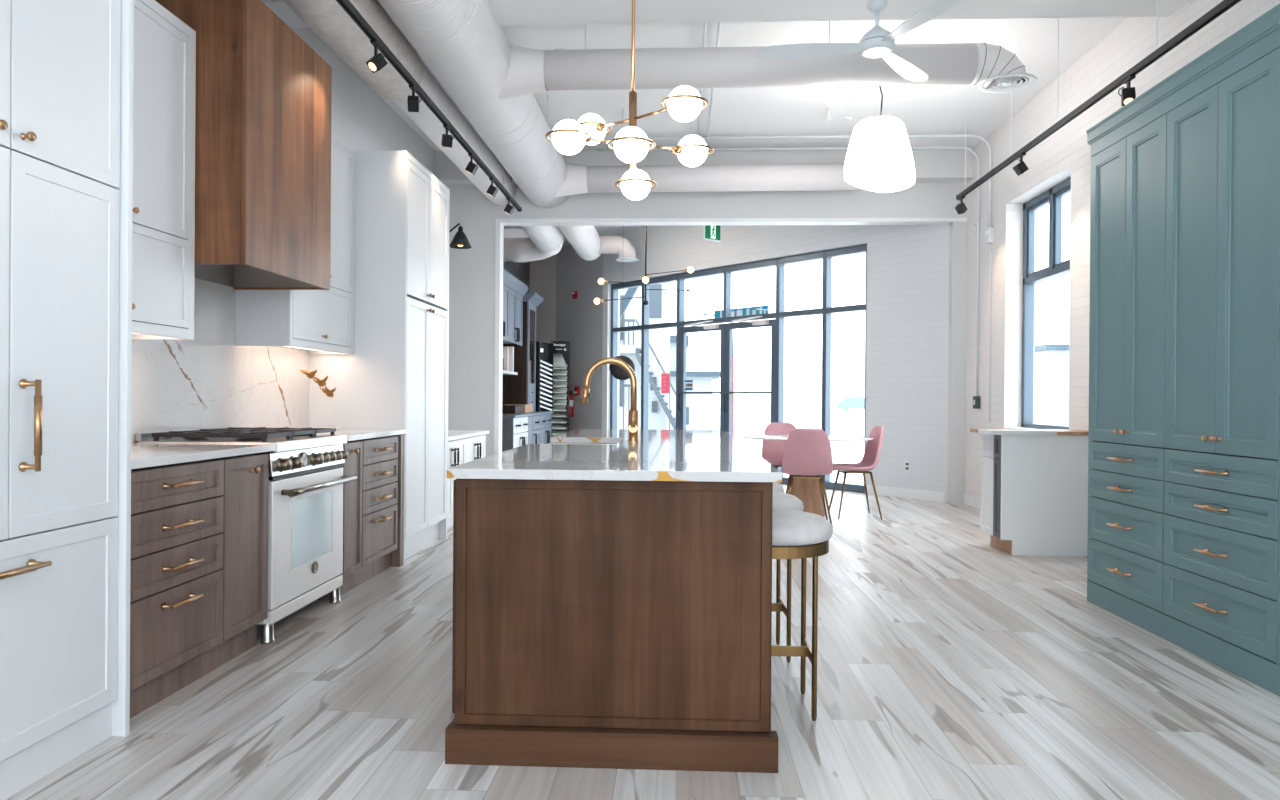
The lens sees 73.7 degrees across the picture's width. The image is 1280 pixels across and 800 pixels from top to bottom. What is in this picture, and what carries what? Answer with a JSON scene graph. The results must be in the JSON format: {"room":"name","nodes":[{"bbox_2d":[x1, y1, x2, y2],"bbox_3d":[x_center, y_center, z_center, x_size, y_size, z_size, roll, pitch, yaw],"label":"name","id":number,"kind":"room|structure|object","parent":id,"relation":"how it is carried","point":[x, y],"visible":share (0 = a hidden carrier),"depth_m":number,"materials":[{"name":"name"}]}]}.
{"room":"store","nodes":[
{"label":"store","id":0,"kind":"room"},
{"bbox_2d":[291,28,529,291],"bbox_3d":[-2.562,-0.815,5.523,0.200,3.840,20.000,0,0,3],"label":"wall","id":1,"kind":"structure","parent":0,"point":[360,116],"depth_m":7.35,"materials":[{"name":"white paint"}]},
{"bbox_2d":[132,0,195,339],"bbox_3d":[-2.173,-0.967,3.375,0.340,1.390,0.965,0,0,3],"label":"upper cabinet","id":2,"kind":"object","parent":1,"relation":"attached to","point":[164,47],"visible":0.33,"depth_m":3.62,"materials":[{"name":"white paint"}]},
{"bbox_2d":[131,278,308,442],"bbox_3d":[-2.312,-0.298,4.330,0.014,0.984,2.887,0,0,3],"label":"backsplash","id":3,"kind":"structure","parent":1,"relation":"attached to","point":[207,380],"depth_m":4.61,"materials":[{"name":"white stone"}]},
{"bbox_2d":[155,0,331,289],"bbox_3d":[-2.025,-1.242,4.328,0.544,1.247,0.936,0,0,3],"label":"range hood","id":4,"kind":"object","parent":1,"relation":"attached to","point":[263,104],"visible":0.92,"depth_m":4.00,"materials":[{"name":"brown wood"}]},
{"bbox_2d":[235,130,355,354],"bbox_3d":[-2.085,-0.998,5.282,0.340,1.385,0.960,0,0,3],"label":"upper cabinet","id":5,"kind":"object","parent":1,"relation":"attached to","point":[314,321],"visible":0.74,"depth_m":5.35,"materials":[{"name":"white paint"}]},
{"bbox_2d":[449,223,471,248],"bbox_3d":[-2.010,-1.655,8.699,0.594,0.303,0.230,0,0,3],"label":"wall sconce","id":6,"kind":"object","parent":1,"relation":"attached to","point":[460,240],"visible":0.88,"depth_m":8.65,"materials":[{"name":"black metal"}]},
{"bbox_2d":[503,370,517,374],"bbox_3d":[-2.001,-0.386,11.679,0.324,0.040,1.750,0,0,3],"label":"shelf","id":7,"kind":"object","parent":1,"relation":"attached to","point":[505,372],"visible":0.29,"depth_m":12.09,"materials":[{"name":"grey paint"}]},
{"bbox_2d":[503,348,507,370],"bbox_3d":[-1.977,-0.577,12.033,0.170,0.339,0.360,0,0,3],"label":"board","id":8,"kind":"object","parent":7,"relation":"on","point":[505,350],"visible":0.11,"depth_m":12.17,"materials":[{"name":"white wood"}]},
{"bbox_2d":[503,346,513,371],"bbox_3d":[-1.958,-0.598,12.433,0.170,0.379,0.360,0,0,3],"label":"board","id":9,"kind":"object","parent":7,"relation":"on","point":[510,349],"visible":0.21,"depth_m":12.57,"materials":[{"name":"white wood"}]},
{"bbox_2d":[503,268,528,345],"bbox_3d":[-1.945,-1.251,11.725,0.449,0.890,2.150,0,0,3],"label":"upper cabinet","id":10,"kind":"object","parent":1,"relation":"attached to","point":[514,290],"visible":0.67,"depth_m":12.00,"materials":[{"name":"blue paint"}]},
{"bbox_2d":[502,292,543,411],"bbox_3d":[-1.832,-0.718,13.187,0.549,1.800,0.820,0,0,3],"label":"upper cabinet","id":11,"kind":"object","parent":1,"relation":"attached to","point":[520,388],"visible":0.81,"depth_m":12.85,"materials":[{"name":"laminate"}]},
{"bbox_2d":[503,226,563,261],"bbox_3d":[-1.654,-2.277,11.271,1.020,0.590,3.026,0,0,3],"label":"air duct","id":12,"kind":"object","parent":1,"relation":"attached to","point":[520,243],"visible":0.55,"depth_m":12.07,"materials":[{"name":"metal"}]},
{"bbox_2d":[529,255,555,342],"bbox_3d":[-1.837,-0.834,15.550,0.720,3.840,0.300,0,0,3],"label":"wall","id":13,"kind":"structure","parent":0,"point":[542,272],"depth_m":15.39,"materials":[{"name":"paint"}]},
{"bbox_2d":[6,484,1279,799],"bbox_3d":[0.481,1.187,5.706,6.450,0.120,20.960,0,0,3],"label":"floor","id":14,"kind":"structure","parent":0,"point":[952,664],"depth_m":3.14,"materials":[{"name":"grey wood"}]},
{"bbox_2d":[0,0,133,799],"bbox_3d":[-2.063,-0.383,2.083,0.720,3.000,1.572,0,0,3],"label":"pantry cabinet","id":15,"kind":"object","parent":14,"relation":"on","point":[66,66],"visible":1,"depth_m":2.58,"materials":[{"name":"white paint"}]},
{"bbox_2d":[130,458,223,717],"bbox_3d":[-2.027,0.673,3.193,0.694,0.884,0.638,0,0,3],"label":"base cabinet","id":16,"kind":"object","parent":14,"relation":"on","point":[177,510],"visible":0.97,"depth_m":3.16,"materials":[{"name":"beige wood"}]},
{"bbox_2d":[131,443,275,468],"bbox_3d":[-2.023,0.214,3.387,0.686,0.030,1.028,0,0,3],"label":"countertop","id":17,"kind":"structure","parent":16,"relation":"on","point":[143,455],"depth_m":3.40,"materials":[{"name":"white stone"}]},
{"bbox_2d":[210,452,268,671],"bbox_3d":[-2.011,0.671,3.703,0.679,0.884,0.381,0,0,3],"label":"base cabinet","id":18,"kind":"object","parent":14,"relation":"on","point":[245,518],"visible":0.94,"depth_m":3.68,"materials":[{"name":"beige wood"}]},
{"bbox_2d":[136,427,356,643],"bbox_3d":[-1.945,0.631,4.332,0.712,0.962,0.857,0,0,3],"label":"range","id":19,"kind":"object","parent":14,"relation":"on","point":[306,479],"visible":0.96,"depth_m":4.19,"materials":[{"name":"silver metal"}]},
{"bbox_2d":[317,440,362,599],"bbox_3d":[-1.956,0.669,4.901,0.679,0.884,0.283,0,0,3],"label":"base cabinet","id":20,"kind":"object","parent":14,"relation":"on","point":[353,465],"visible":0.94,"depth_m":4.90,"materials":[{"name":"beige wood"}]},
{"bbox_2d":[353,434,403,587],"bbox_3d":[-1.925,0.668,5.401,0.694,0.884,0.715,0,0,3],"label":"base cabinet","id":21,"kind":"object","parent":14,"relation":"on","point":[383,457],"visible":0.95,"depth_m":5.38,"materials":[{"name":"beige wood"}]},
{"bbox_2d":[317,429,405,440],"bbox_3d":[-1.937,0.210,5.253,0.686,0.030,1.010,0,0,3],"label":"countertop","id":22,"kind":"structure","parent":21,"relation":"on","point":[352,434],"depth_m":5.24,"materials":[{"name":"white stone"}]},
{"bbox_2d":[300,370,340,428],"bbox_3d":[-2.050,0.003,5.461,0.113,0.381,0.440,0,0,3],"label":"bird sculpture","id":23,"kind":"object","parent":22,"relation":"on","point":[321,383],"visible":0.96,"depth_m":5.48,"materials":[{"name":"gold metal"}]},
{"bbox_2d":[309,150,449,564],"bbox_3d":[-1.974,-0.288,6.300,0.907,2.790,1.076,0,0,3],"label":"pantry cabinet","id":24,"kind":"object","parent":14,"relation":"on","point":[396,377],"visible":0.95,"depth_m":5.77,"materials":[{"name":"white paint"}]},
{"bbox_2d":[447,430,488,527],"bbox_3d":[-1.951,0.704,7.720,0.829,0.800,1.740,0,0,3],"label":"vanity cabinet","id":25,"kind":"object","parent":14,"relation":"on","point":[464,446],"visible":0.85,"depth_m":7.62,"materials":[{"name":"white paint"}]},
{"bbox_2d":[448,430,488,440],"bbox_3d":[-1.958,0.320,7.720,0.810,0.032,1.740,0,0,3],"label":"countertop","id":26,"kind":"structure","parent":25,"relation":"on","point":[452,434],"depth_m":7.95,"materials":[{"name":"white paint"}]},
{"bbox_2d":[502,411,553,451],"bbox_3d":[-1.812,0.640,12.328,0.687,0.908,3.280,0,0,3],"label":"base cabinet","id":27,"kind":"object","parent":14,"relation":"on","point":[518,430],"visible":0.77,"depth_m":11.56,"materials":[{"name":"blue paint"}]},
{"bbox_2d":[502,411,553,417],"bbox_3d":[-1.821,0.201,12.328,0.664,0.031,3.280,0,0,3],"label":"countertop","id":28,"kind":"structure","parent":27,"relation":"on","point":[541,412],"depth_m":11.52,"materials":[{"name":"grey stone"}]},
{"bbox_2d":[502,404,531,413],"bbox_3d":[-1.792,0.125,12.121,0.300,0.121,1.350,0,0,3],"label":"wooden crate","id":29,"kind":"object","parent":28,"relation":"on","point":[507,408],"visible":0.95,"depth_m":11.70,"materials":[{"name":"brown wood"}]},
{"bbox_2d":[536,341,553,411],"bbox_3d":[-1.642,-0.373,13.780,0.300,1.111,0.455,0,0,23],"label":"rack","id":30,"kind":"object","parent":28,"relation":"on","point":[544,351],"visible":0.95,"depth_m":13.76,"materials":[{"name":"black metal"}]},
{"bbox_2d":[550,341,569,436],"bbox_3d":[-1.336,0.058,14.192,0.280,2.070,0.370,0,0,3],"label":"rack","id":31,"kind":"object","parent":14,"relation":"on","point":[561,355],"visible":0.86,"depth_m":14.10,"materials":[{"name":"grey stone"}]},
{"bbox_2d":[445,443,778,772],"bbox_3d":[-0.025,0.684,4.292,1.052,0.884,3.360,0,0,3],"label":"kitchen island","id":32,"kind":"object","parent":14,"relation":"on","point":[610,624],"visible":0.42,"depth_m":2.65,"materials":[{"name":"brown wood"}]},
{"bbox_2d":[446,429,781,481],"bbox_3d":[-0.005,0.227,4.305,1.028,0.031,3.401,0,0,3],"label":"island countertop","id":33,"kind":"structure","parent":32,"relation":"on","point":[658,455],"depth_m":3.01,"materials":[{"name":"white stone"}]},
{"bbox_2d":[548,443,615,444],"bbox_3d":[-0.316,0.363,4.405,0.423,0.242,0.680,0,0,3],"label":"sink","id":34,"kind":"object","parent":33,"relation":"in","point":[548,443],"visible":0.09,"depth_m":4.73,"materials":[{"name":"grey metal"}]},
{"bbox_2d":[581,357,638,441],"bbox_3d":[-0.152,-0.002,4.299,0.299,0.425,0.086,0,0,3],"label":"faucet","id":35,"kind":"object","parent":33,"relation":"on","point":[633,413],"visible":1,"depth_m":4.29,"materials":[{"name":"gold metal"}]},
{"bbox_2d":[773,482,784,492],"bbox_3d":[0.532,0.770,4.472,0.442,0.720,0.442,0,0,5],"label":"bar stool","id":36,"kind":"object","parent":14,"relation":"on","point":[777,487],"visible":0.02,"depth_m":4.36,"materials":[{"name":"grey fabric"}]},
{"bbox_2d":[762,422,796,467],"bbox_3d":[1.545,0.687,9.072,0.456,0.882,0.531,0,0,-3],"label":"dining chair","id":37,"kind":"object","parent":14,"relation":"on","point":[772,451],"visible":0.51,"depth_m":9.25,"materials":[{"name":"plastic"}]},
{"bbox_2d":[772,491,803,662],"bbox_3d":[0.507,0.771,3.822,0.442,0.720,0.442,0,0,0],"label":"bar stool","id":38,"kind":"object","parent":14,"relation":"on","point":[780,500],"visible":0.34,"depth_m":3.70,"materials":[{"name":"grey fabric"}]},
{"bbox_2d":[771,508,832,720],"bbox_3d":[0.488,0.773,3.162,0.442,0.720,0.442,0,0,3],"label":"bar stool","id":39,"kind":"object","parent":14,"relation":"on","point":[796,534],"visible":0.54,"depth_m":3.01,"materials":[{"name":"grey fabric"}]},
{"bbox_2d":[781,428,832,526],"bbox_3d":[1.510,0.690,7.758,0.456,0.882,0.531,0,0,7],"label":"dining chair","id":40,"kind":"object","parent":14,"relation":"on","point":[807,453],"visible":0.99,"depth_m":7.55,"materials":[{"name":"pink fabric"}]},
{"bbox_2d":[740,434,873,515],"bbox_3d":[1.635,0.744,8.405,1.290,0.768,1.290,0,0,3],"label":"dining table","id":41,"kind":"object","parent":14,"relation":"on","point":[808,490],"visible":0.42,"depth_m":8.25,"materials":[{"name":"white stone"}]},
{"bbox_2d":[829,426,883,518],"bbox_3d":[2.094,0.693,8.314,0.531,0.882,0.456,0,0,0],"label":"dining chair","id":42,"kind":"object","parent":14,"relation":"on","point":[871,456],"visible":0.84,"depth_m":8.30,"materials":[{"name":"pink fabric"}]},
{"bbox_2d":[980,434,1091,555],"bbox_3d":[3.043,0.701,6.483,0.744,0.885,0.450,0,0,3],"label":"base cabinet","id":43,"kind":"object","parent":14,"relation":"on","point":[1034,500],"visible":0.86,"depth_m":6.26,"materials":[{"name":"white laminate"}]},
{"bbox_2d":[978,429,1056,434],"bbox_3d":[2.800,0.240,6.343,0.470,0.032,0.270,0,0,3],"label":"countertop","id":44,"kind":"structure","parent":43,"relation":"on","point":[981,431],"depth_m":6.21,"materials":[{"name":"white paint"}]},
{"bbox_2d":[970,428,1088,435],"bbox_3d":[3.010,0.243,6.483,0.817,0.028,0.510,0,0,3],"label":"countertop","id":45,"kind":"structure","parent":43,"relation":"on","point":[1059,431],"depth_m":6.27,"materials":[{"name":"stone"}]},
{"bbox_2d":[1086,4,1279,696],"bbox_3d":[2.895,-0.192,4.032,0.848,2.680,1.645,0,0,3],"label":"tall cabinet","id":46,"kind":"object","parent":14,"relation":"on","point":[1184,432],"visible":1,"depth_m":3.87,"materials":[{"name":"teal paint"}]},
{"bbox_2d":[445,183,966,503],"bbox_3d":[0.653,-0.802,9.558,5.850,3.840,0.160,0,0,3],"label":"wall","id":47,"kind":"structure","parent":0,"point":[471,371],"depth_m":9.50,"materials":[{"name":"grey paint"}]},
{"bbox_2d":[283,0,515,205],"bbox_3d":[-1.830,-2.342,4.333,0.432,0.432,10.498,0,0,3],"label":"air duct","id":48,"kind":"object","parent":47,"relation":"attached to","point":[327,19],"visible":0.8,"depth_m":5.74,"materials":[{"name":"metal"}]},
{"bbox_2d":[559,226,638,261],"bbox_3d":[-0.606,-2.412,11.550,1.034,0.516,3.678,0,0,3],"label":"air duct","id":49,"kind":"object","parent":47,"relation":"attached to","point":[586,241],"visible":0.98,"depth_m":12.94,"materials":[{"name":"white metal"}]},
{"bbox_2d":[616,257,638,261],"bbox_3d":[-0.196,-2.171,13.169,0.360,0.032,0.360,0,0,3],"label":"diffuser","id":50,"kind":"object","parent":49,"relation":"attached to","point":[622,259],"depth_m":13.11,"materials":[{"name":"white metal"}]},
{"bbox_2d":[434,147,974,184],"bbox_3d":[0.657,-2.561,9.364,5.850,0.320,0.220,0,0,3],"label":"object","id":51,"kind":"structure","parent":47,"relation":"attached to","point":[931,165],"depth_m":9.22,"materials":[{"name":"grey paint"}]},
{"bbox_2d":[494,218,966,453],"bbox_3d":[0.972,-0.447,9.544,5.203,3.135,0.184,0,0,3],"label":"trim","id":52,"kind":"structure","parent":47,"relation":"attached to","point":[500,223],"depth_m":9.54,"materials":[{"name":"white paint"}]},
{"bbox_2d":[378,17,1126,245],"bbox_3d":[0.509,-2.788,5.697,6.450,0.150,20.960,0,0,3],"label":"ceiling","id":53,"kind":"structure","parent":0,"point":[923,109],"depth_m":7.57,"materials":[{"name":"white paint"}]},
{"bbox_2d":[336,0,521,211],"bbox_3d":[-1.544,-2.364,4.201,0.108,0.720,9.860,0,0,3],"label":"track","id":54,"kind":"object","parent":53,"relation":"hanging from","point":[346,5],"visible":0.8,"depth_m":5.57,"materials":[{"name":"black metal"}]},
{"bbox_2d":[366,40,387,72],"bbox_3d":[-1.484,-1.927,4.811,0.089,0.160,0.121,1,0,35],"label":"track spotlight","id":55,"kind":"object","parent":54,"relation":"hanging from","point":[377,62],"visible":1,"depth_m":4.79,"materials":[{"name":"black metal"}]},
{"bbox_2d":[407,84,421,111],"bbox_3d":[-1.443,-1.928,5.472,0.087,0.160,0.122,0,0,-11],"label":"track spotlight","id":56,"kind":"object","parent":54,"relation":"hanging from","point":[413,101],"visible":1,"depth_m":5.45,"materials":[{"name":"black metal"}]},
{"bbox_2d":[441,124,454,147],"bbox_3d":[-1.410,-1.931,6.271,0.089,0.157,0.102,0,0,-25],"label":"track spotlight","id":57,"kind":"object","parent":54,"relation":"hanging from","point":[447,140],"visible":1,"depth_m":6.24,"materials":[{"name":"black metal"}]},
{"bbox_2d":[465,153,478,174],"bbox_3d":[-1.378,-1.933,7.007,0.102,0.158,0.100,0,0,3],"label":"track spotlight","id":58,"kind":"object","parent":54,"relation":"hanging from","point":[472,168],"visible":1,"depth_m":6.98,"materials":[{"name":"black metal"}]},
{"bbox_2d":[487,178,498,196],"bbox_3d":[-1.343,-1.934,7.776,0.102,0.158,0.100,0,0,3],"label":"track spotlight","id":59,"kind":"object","parent":54,"relation":"hanging from","point":[492,190],"visible":1,"depth_m":7.75,"materials":[{"name":"black metal"}]},
{"bbox_2d":[504,197,514,214],"bbox_3d":[-1.308,-1.936,8.536,0.102,0.158,0.100,0,0,3],"label":"track spotlight","id":60,"kind":"object","parent":54,"relation":"hanging from","point":[509,209],"visible":1,"depth_m":8.50,"materials":[{"name":"black metal"}]},
{"bbox_2d":[609,303,634,379],"bbox_3d":[-0.244,-1.506,12.020,0.361,2.456,0.134,0,0,3],"label":"pendant lamp","id":61,"kind":"object","parent":53,"relation":"hanging from","point":[616,371],"visible":0.61,"depth_m":11.98,"materials":[{"name":"black metal"}]},
{"bbox_2d":[545,0,713,199],"bbox_3d":[-0.025,-1.767,3.442,0.633,1.890,0.699,0,0,8],"label":"chandelier","id":62,"kind":"object","parent":53,"relation":"hanging from","point":[631,144],"visible":1,"depth_m":3.31,"materials":[{"name":"glass"}]},
{"bbox_2d":[594,225,695,304],"bbox_3d":[0.099,-2.003,11.356,1.400,1.455,0.752,0,0,-4],"label":"chandelier","id":63,"kind":"object","parent":53,"relation":"hanging from","point":[645,279],"visible":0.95,"depth_m":11.49,"materials":[{"name":"black metal"}]},
{"bbox_2d":[697,22,706,135],"bbox_3d":[0.372,-2.670,4.107,0.024,0.044,10.250,0,0,3],"label":"conduit","id":64,"kind":"object","parent":53,"relation":"attached to","point":[705,23],"visible":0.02,"depth_m":6.43,"materials":[{"name":"white metal"}]},
{"bbox_2d":[378,0,1036,207],"bbox_3d":[0.569,-2.414,4.222,4.268,0.590,10.497,0,0,3],"label":"air duct","id":65,"kind":"object","parent":53,"relation":"hanging from","point":[494,83],"visible":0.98,"depth_m":6.04,"materials":[{"name":"white metal"}]},
{"bbox_2d":[979,72,1036,92],"bbox_3d":[2.598,-2.248,6.032,0.380,0.032,0.380,0,0,3],"label":"diffuser","id":66,"kind":"object","parent":65,"relation":"attached to","point":[989,82],"depth_m":6.00,"materials":[{"name":"white metal"}]},
{"bbox_2d":[703,225,720,241],"bbox_3d":[0.896,-2.345,10.555,0.280,0.755,0.032,0,0,-37],"label":"exit sign","id":67,"kind":"object","parent":53,"relation":"hanging from","point":[710,232],"visible":0.8,"depth_m":10.54,"materials":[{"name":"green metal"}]},
{"bbox_2d":[706,22,720,144],"bbox_3d":[0.470,-2.670,4.102,0.024,0.044,10.250,0,0,3],"label":"conduit","id":68,"kind":"object","parent":53,"relation":"attached to","point":[719,23],"visible":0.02,"depth_m":7.58,"materials":[{"name":"white metal"}]},
{"bbox_2d":[756,0,960,81],"bbox_3d":[1.349,-2.327,5.316,1.227,0.318,1.322,0,0,3],"label":"ceiling fan","id":69,"kind":"object","parent":53,"relation":"hanging from","point":[878,42],"visible":1,"depth_m":5.35,"materials":[{"name":"white plastic"}]},
{"bbox_2d":[863,47,890,57],"bbox_3d":[1.485,-2.173,5.353,0.171,0.011,0.171,0,0,3],"label":"light","id":70,"kind":"object","parent":69,"relation":"attached to","point":[868,52],"depth_m":5.33,"materials":[{"name":"white"}]},
{"bbox_2d":[842,86,914,191],"bbox_3d":[1.902,-2.210,6.815,0.575,0.992,0.552,0,0,3],"label":"pendant lamp","id":71,"kind":"object","parent":53,"relation":"hanging from","point":[879,157],"visible":0.9,"depth_m":6.63,"materials":[{"name":"glass"}]},
{"bbox_2d":[956,0,1240,199],"bbox_3d":[2.837,-2.299,3.618,0.040,0.785,9.100,0,0,3],"label":"track","id":72,"kind":"object","parent":53,"relation":"hanging from","point":[1225,5],"visible":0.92,"depth_m":5.28,"materials":[{"name":"black metal"}]},
{"bbox_2d":[955,196,966,214],"bbox_3d":[3.033,-1.837,8.058,0.118,0.160,0.091,0,0,-43],"label":"track spotlight","id":73,"kind":"object","parent":72,"relation":"hanging from","point":[961,208],"visible":1,"depth_m":8.04,"materials":[{"name":"black metal"}]},
{"bbox_2d":[1013,153,1028,175],"bbox_3d":[2.968,-1.835,6.653,0.106,0.159,0.106,0,0,3],"label":"track spotlight","id":74,"kind":"object","parent":72,"relation":"hanging from","point":[1020,168],"visible":1,"depth_m":6.62,"materials":[{"name":"black metal"}]},
{"bbox_2d":[1118,75,1135,105],"bbox_3d":[2.892,-1.832,5.072,0.087,0.158,0.105,0,0,23],"label":"track spotlight","id":75,"kind":"object","parent":72,"relation":"hanging from","point":[1128,94],"visible":0.92,"depth_m":5.05,"materials":[{"name":"black metal"}]},
{"bbox_2d":[556,224,948,502],"bbox_3d":[0.871,-0.808,12.715,0.250,3.840,8.500,0,0,-40],"label":"wall","id":76,"kind":"structure","parent":0,"point":[907,311],"depth_m":10.15,"materials":[{"name":"white paint"}]},
{"bbox_2d":[569,391,574,416],"bbox_3d":[-1.220,0.067,14.914,0.147,0.450,0.133,0,0,-20],"label":"fire extinguisher","id":77,"kind":"object","parent":76,"relation":"attached to","point":[572,397],"visible":0.61,"depth_m":14.87,"materials":[{"name":"red paint"}]},
{"bbox_2d":[572,291,576,298],"bbox_3d":[-1.141,-1.833,14.889,0.060,0.130,0.090,0,0,-40],"label":"fire alarm","id":78,"kind":"object","parent":76,"relation":"attached to","point":[574,293],"visible":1,"depth_m":14.86,"materials":[{"name":"red paint"}]},
{"bbox_2d":[575,386,579,395],"bbox_3d":[-1.095,-0.157,14.824,0.060,0.160,0.090,0,0,-40],"label":"station","id":79,"kind":"object","parent":76,"relation":"attached to","point":[577,388],"visible":1,"depth_m":14.80,"materials":[{"name":"red paint"}]},
{"bbox_2d":[602,284,619,428],"bbox_3d":[-0.491,-0.417,14.342,0.254,3.030,0.140,0,0,-40],"label":"trim","id":80,"kind":"structure","parent":76,"relation":"attached to","point":[606,336],"depth_m":14.25,"materials":[{"name":"white paint"}]},
{"bbox_2d":[610,244,866,492],"bbox_3d":[1.181,-0.400,12.325,0.110,3.030,5.104,0,0,-40],"label":"window","id":81,"kind":"structure","parent":76,"relation":"in","point":[827,309],"depth_m":11.49,"materials":[{"name":"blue metal"}]},
{"bbox_2d":[678,320,724,430],"bbox_3d":[0.810,-0.028,12.514,0.366,2.261,0.950,0,0,-40],"label":"door","id":82,"kind":"structure","parent":81,"relation":"attached to","point":[691,328],"depth_m":12.70,"materials":[{"name":"black metal"}]},
{"bbox_2d":[685,380,692,389],"bbox_3d":[0.732,-0.222,12.786,0.008,0.155,0.180,0,0,-40],"label":"door sign","id":83,"kind":"object","parent":82,"relation":"hanging from","point":[688,383],"visible":1,"depth_m":12.78,"materials":[{"name":"white paper"}]},
{"bbox_2d":[702,305,768,317],"bbox_3d":[1.373,-1.273,12.394,0.265,0.150,1.070,0,0,-40],"label":"sign","id":84,"kind":"object","parent":81,"relation":"attached to","point":[757,309],"visible":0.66,"depth_m":12.40,"materials":[{"name":"teal plastic"}]},
{"bbox_2d":[724,316,775,465],"bbox_3d":[1.425,-0.022,11.777,0.366,2.261,0.950,0,0,-40],"label":"door","id":85,"kind":"structure","parent":81,"relation":"attached to","point":[738,324],"depth_m":12.08,"materials":[{"name":"black metal"}]},
{"bbox_2d":[865,485,944,501],"bbox_3d":[3.051,1.080,9.887,0.012,0.110,1.040,0,0,-40],"label":"baseboard","id":86,"kind":"structure","parent":76,"relation":"attached to","point":[881,490],"depth_m":9.83,"materials":[{"name":"white paint"}]},
{"bbox_2d":[904,461,910,471],"bbox_3d":[3.086,0.765,9.848,0.010,0.120,0.080,0,0,-40],"label":"wall outlet","id":87,"kind":"object","parent":76,"relation":"attached to","point":[907,464],"visible":1,"depth_m":9.84,"materials":[{"name":"white plastic"}]},
{"bbox_2d":[712,407,863,484],"bbox_3d":[27.507,1.391,53.788,170.000,0.125,130.000,0,0,3],"label":"ground","id":88,"kind":"structure","parent":0,"point":[746,421],"depth_m":40.36,"materials":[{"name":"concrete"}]},
{"bbox_2d":[619,384,630,428],"bbox_3d":[-0.897,0.371,19.063,1.650,1.674,0.120,0,0,3],"label":"fence","id":89,"kind":"object","parent":88,"relation":"on","point":[620,385],"visible":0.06,"depth_m":19.02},
{"bbox_2d":[620,287,638,319],"bbox_3d":[-0.230,-0.692,16.227,1.270,3.824,0.200,0,0,3],"label":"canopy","id":90,"kind":"object","parent":88,"relation":"on","point":[630,292],"visible":0.07,"depth_m":16.15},
{"bbox_2d":[619,282,675,429],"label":"window","id":91,"kind":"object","parent":88,"relation":"on","point":[659,300],"visible":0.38,"depth_m":23.00,"materials":[{"name":"glass"}]},
{"bbox_2d":[661,371,670,429],"bbox_3d":[0.632,0.252,21.004,0.225,1.924,0.030,0,0,3],"label":"banner","id":92,"kind":"object","parent":88,"relation":"on","point":[665,377],"visible":0.78,"depth_m":20.99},
{"bbox_2d":[686,407,688,424],"bbox_3d":[0.975,0.510,18.976,0.240,1.424,0.200,0,0,3],"label":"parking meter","id":93,"kind":"object","parent":88,"relation":"on","point":[687,408],"visible":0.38,"depth_m":18.87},
{"bbox_2d":[670,335,719,429],"bbox_3d":[1.994,-0.684,35.945,2.650,3.744,5.000,0,0,3],"label":"house","id":94,"kind":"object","parent":88,"relation":"on","point":[700,405],"visible":0.5,"depth_m":33.92,"materials":[{"name":"paint"}]},
{"bbox_2d":[731,322,733,436],"bbox_3d":[1.877,-0.280,17.431,0.070,3.025,0.044,0,0,3],"label":"flag pole","id":95,"kind":"object","parent":88,"relation":"on","point":[731,322],"visible":0.46,"depth_m":17.41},
{"bbox_2d":[835,397,864,411],"bbox_3d":[21.545,0.433,84.885,4.000,1.496,1.620,0,0,3],"label":"car","id":96,"kind":"object","parent":88,"relation":"on","point":[847,403],"visible":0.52,"depth_m":84.13,"materials":[{"name":"blue paint"}]},
{"bbox_2d":[1034,344,1068,425],"bbox_3d":[17.801,-0.356,33.061,5.900,3.320,4.300,0,0,3],"label":"building","id":97,"kind":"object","parent":88,"relation":"on","point":[1051,362],"visible":0.07,"depth_m":31.33,"materials":[{"name":"paint"}]},
{"bbox_2d":[965,0,1279,498],"bbox_3d":[3.389,-0.764,2.374,0.280,3.840,14.260,0,0,3],"label":"wall","id":98,"kind":"structure","parent":0,"point":[1065,154],"depth_m":7.33,"materials":[{"name":"white paint"}]},
{"bbox_2d":[261,0,1187,27],"bbox_3d":[0.476,-2.603,5.448,5.850,0.220,0.380,0,0,3],"label":"trim","id":99,"kind":"structure","parent":98,"relation":"attached to","point":[506,12],"depth_m":5.45,"materials":[{"name":"white paint"}]},
{"bbox_2d":[597,147,979,395],"bbox_3d":[1.538,-1.354,9.016,4.019,2.621,0.022,0,0,3],"label":"conduit","id":100,"kind":"object","parent":98,"relation":"attached to","point":[810,148],"visible":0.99,"depth_m":8.92,"materials":[{"name":"white metal"}]},
{"bbox_2d":[603,134,991,226],"bbox_3d":[1.528,-2.215,8.674,4.018,0.943,0.026,0,0,3],"label":"conduit","id":101,"kind":"object","parent":98,"relation":"attached to","point":[956,135],"visible":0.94,"depth_m":8.64,"materials":[{"name":"white metal"}]},
{"bbox_2d":[964,494,980,509],"bbox_3d":[3.448,1.089,7.100,0.012,0.110,4.500,0,0,3],"label":"baseboard","id":102,"kind":"structure","parent":98,"relation":"attached to","point":[971,501],"depth_m":9.07,"materials":[{"name":"white paint"}]},
{"bbox_2d":[973,396,980,408],"bbox_3d":[3.520,0.025,8.932,0.051,0.130,0.110,0,0,3],"label":"wall switch","id":103,"kind":"object","parent":98,"relation":"attached to","point":[976,399],"visible":1,"depth_m":8.88,"materials":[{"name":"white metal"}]},
{"bbox_2d":[984,227,993,421],"bbox_3d":[3.502,-0.754,8.586,0.067,1.950,0.100,0,0,3],"label":"conduit","id":104,"kind":"object","parent":98,"relation":"attached to","point":[989,232],"visible":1,"depth_m":8.58,"materials":[{"name":"white metal"}]},
{"bbox_2d":[1003,177,1070,428],"bbox_3d":[3.608,-0.800,7.540,0.260,2.171,1.360,0,0,3],"label":"window","id":105,"kind":"structure","parent":98,"relation":"in","point":[1053,196],"depth_m":8.12,"materials":[{"name":"blue metal"}]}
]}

